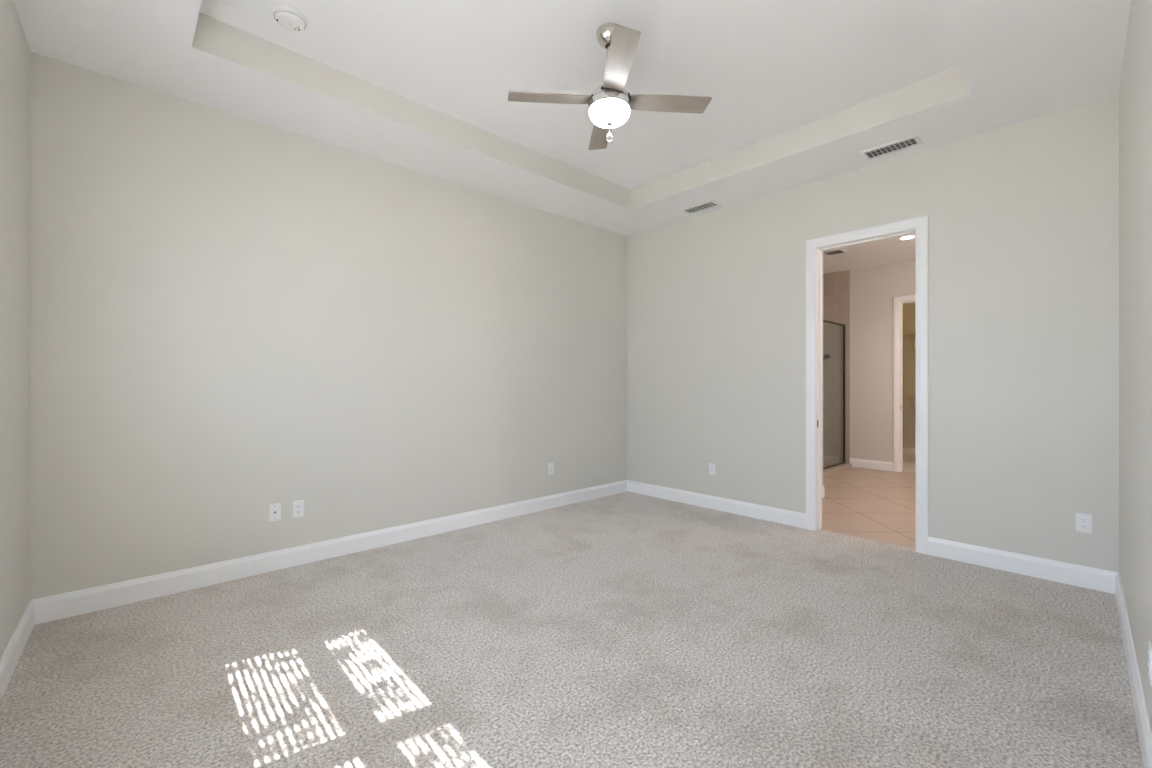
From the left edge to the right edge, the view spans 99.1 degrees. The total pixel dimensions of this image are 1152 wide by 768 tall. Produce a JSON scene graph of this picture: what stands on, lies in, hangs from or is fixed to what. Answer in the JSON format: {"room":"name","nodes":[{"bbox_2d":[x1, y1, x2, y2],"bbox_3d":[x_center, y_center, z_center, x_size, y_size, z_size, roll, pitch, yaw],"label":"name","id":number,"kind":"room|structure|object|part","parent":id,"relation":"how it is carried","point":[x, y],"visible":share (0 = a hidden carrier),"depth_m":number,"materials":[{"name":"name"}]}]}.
{"room":"empty bedroom","nodes":[
{"label":"empty bedroom","id":0,"kind":"room"},
{"bbox_2d":[0,0,30,658],"bbox_3d":[-1.571,-0.435,1.010,0.160,3.360,3.951,0,0,-42],"label":"wall","id":1,"kind":"structure","parent":0,"point":[15,54],"depth_m":2.23,"materials":[{"name":"beige paint"}]},
{"bbox_2d":[0,600,34,701],"bbox_3d":[-1.888,1.181,1.499,0.016,0.128,2.800,0,0,-42],"label":"baseboard","id":2,"kind":"structure","parent":1,"relation":"attached to","point":[9,660],"depth_m":2.17,"materials":[{"name":"white wood"}]},
{"bbox_2d":[31,52,626,599],"bbox_3d":[-1.226,-0.435,4.136,4.832,3.360,0.160,0,0,-43],"label":"wall","id":3,"kind":"structure","parent":0,"point":[233,317],"depth_m":3.28,"materials":[{"name":"beige paint"}]},
{"bbox_2d":[269,503,280,521],"bbox_3d":[-2.013,0.859,3.283,0.072,0.117,0.016,0,0,-43],"label":"wall plate","id":4,"kind":"object","parent":3,"relation":"attached to","point":[274,509],"visible":1,"depth_m":3.28,"materials":[{"name":"white plastic"}]},
{"bbox_2d":[293,500,303,517],"bbox_3d":[-1.912,0.860,3.382,0.072,0.117,0.009,0,0,-43],"label":"power outlet","id":5,"kind":"object","parent":3,"relation":"attached to","point":[298,506],"visible":1,"depth_m":3.38,"materials":[{"name":"white plastic"}]},
{"bbox_2d":[32,480,626,623],"bbox_3d":[-1.107,1.181,4.126,4.672,0.128,0.016,0,0,-43],"label":"baseboard","id":6,"kind":"structure","parent":3,"relation":"attached to","point":[64,605],"depth_m":3.28,"materials":[{"name":"white wood"}]},
{"bbox_2d":[548,463,553,474],"bbox_3d":[-0.248,0.851,4.930,0.072,0.117,0.009,0,0,-43],"label":"power outlet","id":7,"kind":"object","parent":3,"relation":"attached to","point":[550,465],"visible":1,"depth_m":4.92,"materials":[{"name":"white plastic"}]},
{"bbox_2d":[0,455,1143,767],"bbox_3d":[2.322,1.305,4.630,10.865,0.120,4.650,0,0,-43],"label":"floor","id":8,"kind":"structure","parent":0,"point":[627,629],"depth_m":2.23,"materials":[{"name":"carpet"}]},
{"bbox_2d":[14,0,1130,235],"bbox_3d":[0.137,-1.917,2.603,4.925,0.395,4.260,0,0,-43],"label":"ceiling","id":9,"kind":"structure","parent":0,"point":[797,89],"depth_m":2.93,"materials":[{"name":"beige paint"}]},
{"bbox_2d":[272,5,306,31],"bbox_3d":[-1.487,-1.888,2.554,0.158,0.044,0.158,0,0,-43],"label":"smoke detector","id":10,"kind":"object","parent":9,"relation":"attached to","point":[289,18],"visible":1,"depth_m":2.52,"materials":[{"name":"white plastic"}]},
{"bbox_2d":[508,23,711,149],"bbox_3d":[0.182,-1.614,2.666,0.848,0.592,0.848,0,0,41],"label":"ceiling fan","id":11,"kind":"object","parent":9,"relation":"hanging from","point":[610,104],"visible":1,"depth_m":2.61,"materials":[{"name":"silver metal"}]},
{"bbox_3d":[-0.143,-1.537,2.640,0.452,0.006,0.120,0,10,-4],"label":"blade","id":12,"kind":"part","parent":11,"relation":"part of","materials":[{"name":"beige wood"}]},
{"bbox_3d":[0.156,-1.537,2.991,0.120,0.006,0.452,-10,1,-4],"label":"blade","id":13,"kind":"part","parent":11,"relation":"part of","materials":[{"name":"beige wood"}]},
{"bbox_3d":[0.182,-1.451,2.666,0.223,0.076,0.223,0,0,-43],"label":"lamp shade","id":14,"kind":"part","parent":11,"relation":"part of","materials":[{"name":"white glass"}]},
{"bbox_3d":[0.207,-1.537,2.341,0.120,0.006,0.452,10,-1,-4],"label":"blade","id":15,"kind":"part","parent":11,"relation":"part of","materials":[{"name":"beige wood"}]},
{"bbox_3d":[0.507,-1.537,2.692,0.452,0.006,0.120,0,-10,-4],"label":"blade","id":16,"kind":"part","parent":11,"relation":"part of","materials":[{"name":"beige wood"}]},
{"bbox_2d":[680,200,721,213],"bbox_3d":[1.212,-1.714,4.772,0.180,0.012,0.360,0,0,-43],"label":"ceiling vent","id":17,"kind":"object","parent":9,"relation":"in","point":[709,204],"visible":1,"depth_m":4.75,"materials":[{"name":"white metal"}]},
{"bbox_2d":[859,134,923,159],"bbox_3d":[2.293,-1.714,3.575,0.190,0.012,0.360,0,0,-43],"label":"ceiling vent","id":18,"kind":"object","parent":9,"relation":"in","point":[914,140],"visible":1,"depth_m":3.56,"materials":[{"name":"white metal"}]},
{"bbox_2d":[822,251,822,485],"bbox_3d":[2.237,-0.237,5.029,1.215,2.965,0.110,0,0,-43],"label":"wall","id":19,"kind":"structure","parent":0,"point":[822,251],"depth_m":5.39,"materials":[{"name":"beige paint"}]},
{"bbox_2d":[822,486,824,497],"bbox_3d":[2.288,1.181,4.990,1.195,0.128,0.016,0,0,-43],"label":"baseboard","id":20,"kind":"structure","parent":19,"relation":"attached to","point":[823,488],"depth_m":5.37,"materials":[{"name":"white wood"}]},
{"bbox_2d":[823,260,915,464],"bbox_3d":[4.722,-0.237,6.862,0.130,2.965,4.650,0,0,-43],"label":"wall","id":21,"kind":"structure","parent":0,"point":[873,289],"depth_m":7.30,"materials":[{"name":"beige paint"}]},
{"bbox_2d":[823,354,829,396],"bbox_3d":[3.835,0.015,7.586,0.097,0.988,0.213,0,0,-5],"label":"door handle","id":22,"kind":"object","parent":21,"relation":"attached to","point":[826,356],"visible":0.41,"depth_m":7.53,"materials":[{"name":"brown metal"}]},
{"bbox_2d":[823,463,851,475],"bbox_3d":[3.418,1.224,6.824,1.830,0.049,0.170,0,0,-43],"label":"trim","id":23,"kind":"structure","parent":21,"relation":"attached to","point":[837,468],"depth_m":7.06,"materials":[{"name":"tile"}]},
{"bbox_2d":[823,320,844,469],"bbox_3d":[3.415,0.150,6.842,1.810,2.100,0.028,0,0,-43],"label":"shower enclosure","id":24,"kind":"object","parent":23,"relation":"on","point":[826,321],"visible":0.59,"depth_m":7.44,"materials":[{"name":"metal"}]},
{"bbox_3d":[3.415,-0.887,6.842,1.810,0.025,0.028,0,0,-43],"label":"head rail","id":25,"kind":"part","parent":24,"relation":"part of","materials":[{"name":"brown metal"}]},
{"bbox_3d":[3.407,1.193,6.835,1.788,0.014,0.024,0,0,-43],"label":"rail","id":26,"kind":"part","parent":24,"relation":"part of","materials":[{"name":"brown metal"}]},
{"bbox_3d":[4.070,0.163,7.451,0.022,2.075,0.028,0,0,-43],"label":"wall post","id":27,"kind":"part","parent":24,"relation":"part of","materials":[{"name":"brown metal"}]},
{"bbox_2d":[850,458,892,470],"bbox_3d":[4.324,1.181,7.197,0.016,0.128,0.570,0,0,-43],"label":"baseboard","id":28,"kind":"structure","parent":21,"relation":"attached to","point":[860,463],"depth_m":7.18,"materials":[{"name":"white wood"}]},
{"bbox_2d":[893,295,915,471],"bbox_3d":[4.869,0.035,6.711,0.120,2.419,0.766,0,0,-43],"label":"door frame","id":29,"kind":"structure","parent":21,"relation":"in","point":[901,303],"depth_m":6.97,"materials":[{"name":"wood"}]},
{"bbox_2d":[823,233,915,273],"bbox_3d":[4.206,-1.837,6.301,5.830,0.235,4.770,0,0,-43],"label":"ceiling","id":30,"kind":"structure","parent":0,"point":[890,250],"depth_m":6.57,"materials":[{"name":"white paint"}]},
{"bbox_2d":[823,249,846,255],"bbox_3d":[3.365,-1.713,6.399,0.220,0.014,0.240,0,0,-43],"label":"ceiling vent","id":31,"kind":"object","parent":30,"relation":"in","point":[837,251],"visible":0.98,"depth_m":6.38,"materials":[{"name":"white metal"}]},
{"bbox_2d":[898,235,915,239],"bbox_3d":[3.890,-1.717,5.767,0.188,0.006,0.188,0,0,-43],"label":"recessed light","id":32,"kind":"object","parent":30,"relation":"in","point":[908,237],"visible":0.97,"depth_m":5.75,"materials":[{"name":"white"}]},
{"bbox_2d":[627,94,1118,571],"bbox_3d":[2.052,-0.435,4.248,0.120,3.360,4.460,0,0,-43],"label":"wall","id":33,"kind":"structure","parent":0,"point":[1024,216],"depth_m":3.47,"materials":[{"name":"beige paint"}]},
{"bbox_2d":[709,463,715,474],"bbox_3d":[1.359,0.851,4.899,0.009,0.117,0.072,0,0,-43],"label":"power outlet","id":34,"kind":"object","parent":33,"relation":"attached to","point":[712,467],"visible":1,"depth_m":4.89,"materials":[{"name":"white plastic"}]},
{"bbox_2d":[627,480,805,528],"bbox_3d":[1.286,1.181,4.971,0.016,0.128,2.039,0,0,-43],"label":"baseboard","id":35,"kind":"structure","parent":33,"relation":"attached to","point":[782,516],"depth_m":4.80,"materials":[{"name":"white wood"}]},
{"bbox_2d":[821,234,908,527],"bbox_3d":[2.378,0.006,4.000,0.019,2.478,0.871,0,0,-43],"label":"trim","id":36,"kind":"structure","parent":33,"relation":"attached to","point":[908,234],"depth_m":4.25,"materials":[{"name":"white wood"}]},
{"bbox_2d":[806,215,928,554],"bbox_3d":[2.327,0.035,3.952,0.120,2.419,0.753,0,0,-43],"label":"door frame","id":37,"kind":"structure","parent":33,"relation":"in","point":[912,231],"depth_m":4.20,"materials":[{"name":"wood"}]},
{"bbox_2d":[928,537,1118,593],"bbox_3d":[2.893,1.181,3.245,0.016,0.128,0.935,0,0,-43],"label":"baseboard","id":38,"kind":"structure","parent":33,"relation":"attached to","point":[1052,570],"depth_m":3.19,"materials":[{"name":"white wood"}]},
{"bbox_2d":[1076,513,1091,533],"bbox_3d":[3.115,0.853,3.011,0.009,0.117,0.072,0,0,-43],"label":"power outlet","id":39,"kind":"object","parent":33,"relation":"attached to","point":[1083,521],"visible":1,"depth_m":3.01,"materials":[{"name":"white plastic"}]},
{"bbox_2d":[1080,524,1087,528],"bbox_3d":[3.113,0.873,3.009,0.003,0.027,0.034,0,0,-43],"label":"receptacle","id":40,"kind":"object","parent":39,"relation":"attached to","point":[1082,526],"depth_m":3.01,"materials":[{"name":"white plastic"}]},
{"bbox_2d":[1080,517,1087,522],"bbox_3d":[3.113,0.834,3.009,0.003,0.027,0.034,0,0,-43],"label":"receptacle","id":41,"kind":"object","parent":39,"relation":"attached to","point":[1082,519],"depth_m":3.01,"materials":[{"name":"white plastic"}]},
{"bbox_2d":[903,302,915,447],"bbox_3d":[6.455,-0.237,8.031,0.120,2.965,4.000,0,0,-43],"label":"wall","id":42,"kind":"structure","parent":0,"point":[909,309],"depth_m":8.60,"materials":[{"name":"beige paint"}]},
{"bbox_2d":[903,447,915,455],"bbox_3d":[6.609,1.181,7.765,0.016,0.128,3.400,0,0,-43],"label":"baseboard","id":43,"kind":"structure","parent":42,"relation":"attached to","point":[906,451],"depth_m":8.59,"materials":[{"name":"white wood"}]},
{"bbox_2d":[903,334,915,353],"bbox_3d":[6.335,-0.683,7.844,0.311,0.336,2.890,0,0,-43],"label":"wire shelf","id":44,"kind":"object","parent":42,"relation":"attached to","point":[904,335],"visible":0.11,"depth_m":8.40,"materials":[{"name":"metal"}]},
{"bbox_2d":[903,395,915,413],"bbox_3d":[6.335,0.357,7.844,0.311,0.336,2.890,0,0,-43],"label":"wire shelf","id":45,"kind":"object","parent":42,"relation":"attached to","point":[913,397],"visible":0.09,"depth_m":8.37,"materials":[{"name":"metal"}]},
{"bbox_2d":[1119,0,1151,732],"bbox_3d":[1.607,-0.435,1.231,4.886,3.360,0.160,0,0,-44],"label":"wall","id":46,"kind":"structure","parent":0,"point":[1135,93],"depth_m":2.07,"materials":[{"name":"beige paint"}]},
{"bbox_2d":[1115,573,1151,767],"bbox_3d":[1.503,1.181,1.252,4.766,0.128,0.016,0,0,-44],"label":"baseboard","id":47,"kind":"structure","parent":46,"relation":"attached to","point":[1141,715],"depth_m":1.89,"materials":[{"name":"white wood"}]},
{"bbox_2d":[1148,641,1151,685],"bbox_3d":[1.819,0.885,1.555,0.072,0.117,0.009,0,0,-44],"label":"power outlet","id":48,"kind":"object","parent":46,"relation":"attached to","point":[1149,642],"visible":1,"depth_m":1.54,"materials":[{"name":"white plastic"}]}
]}

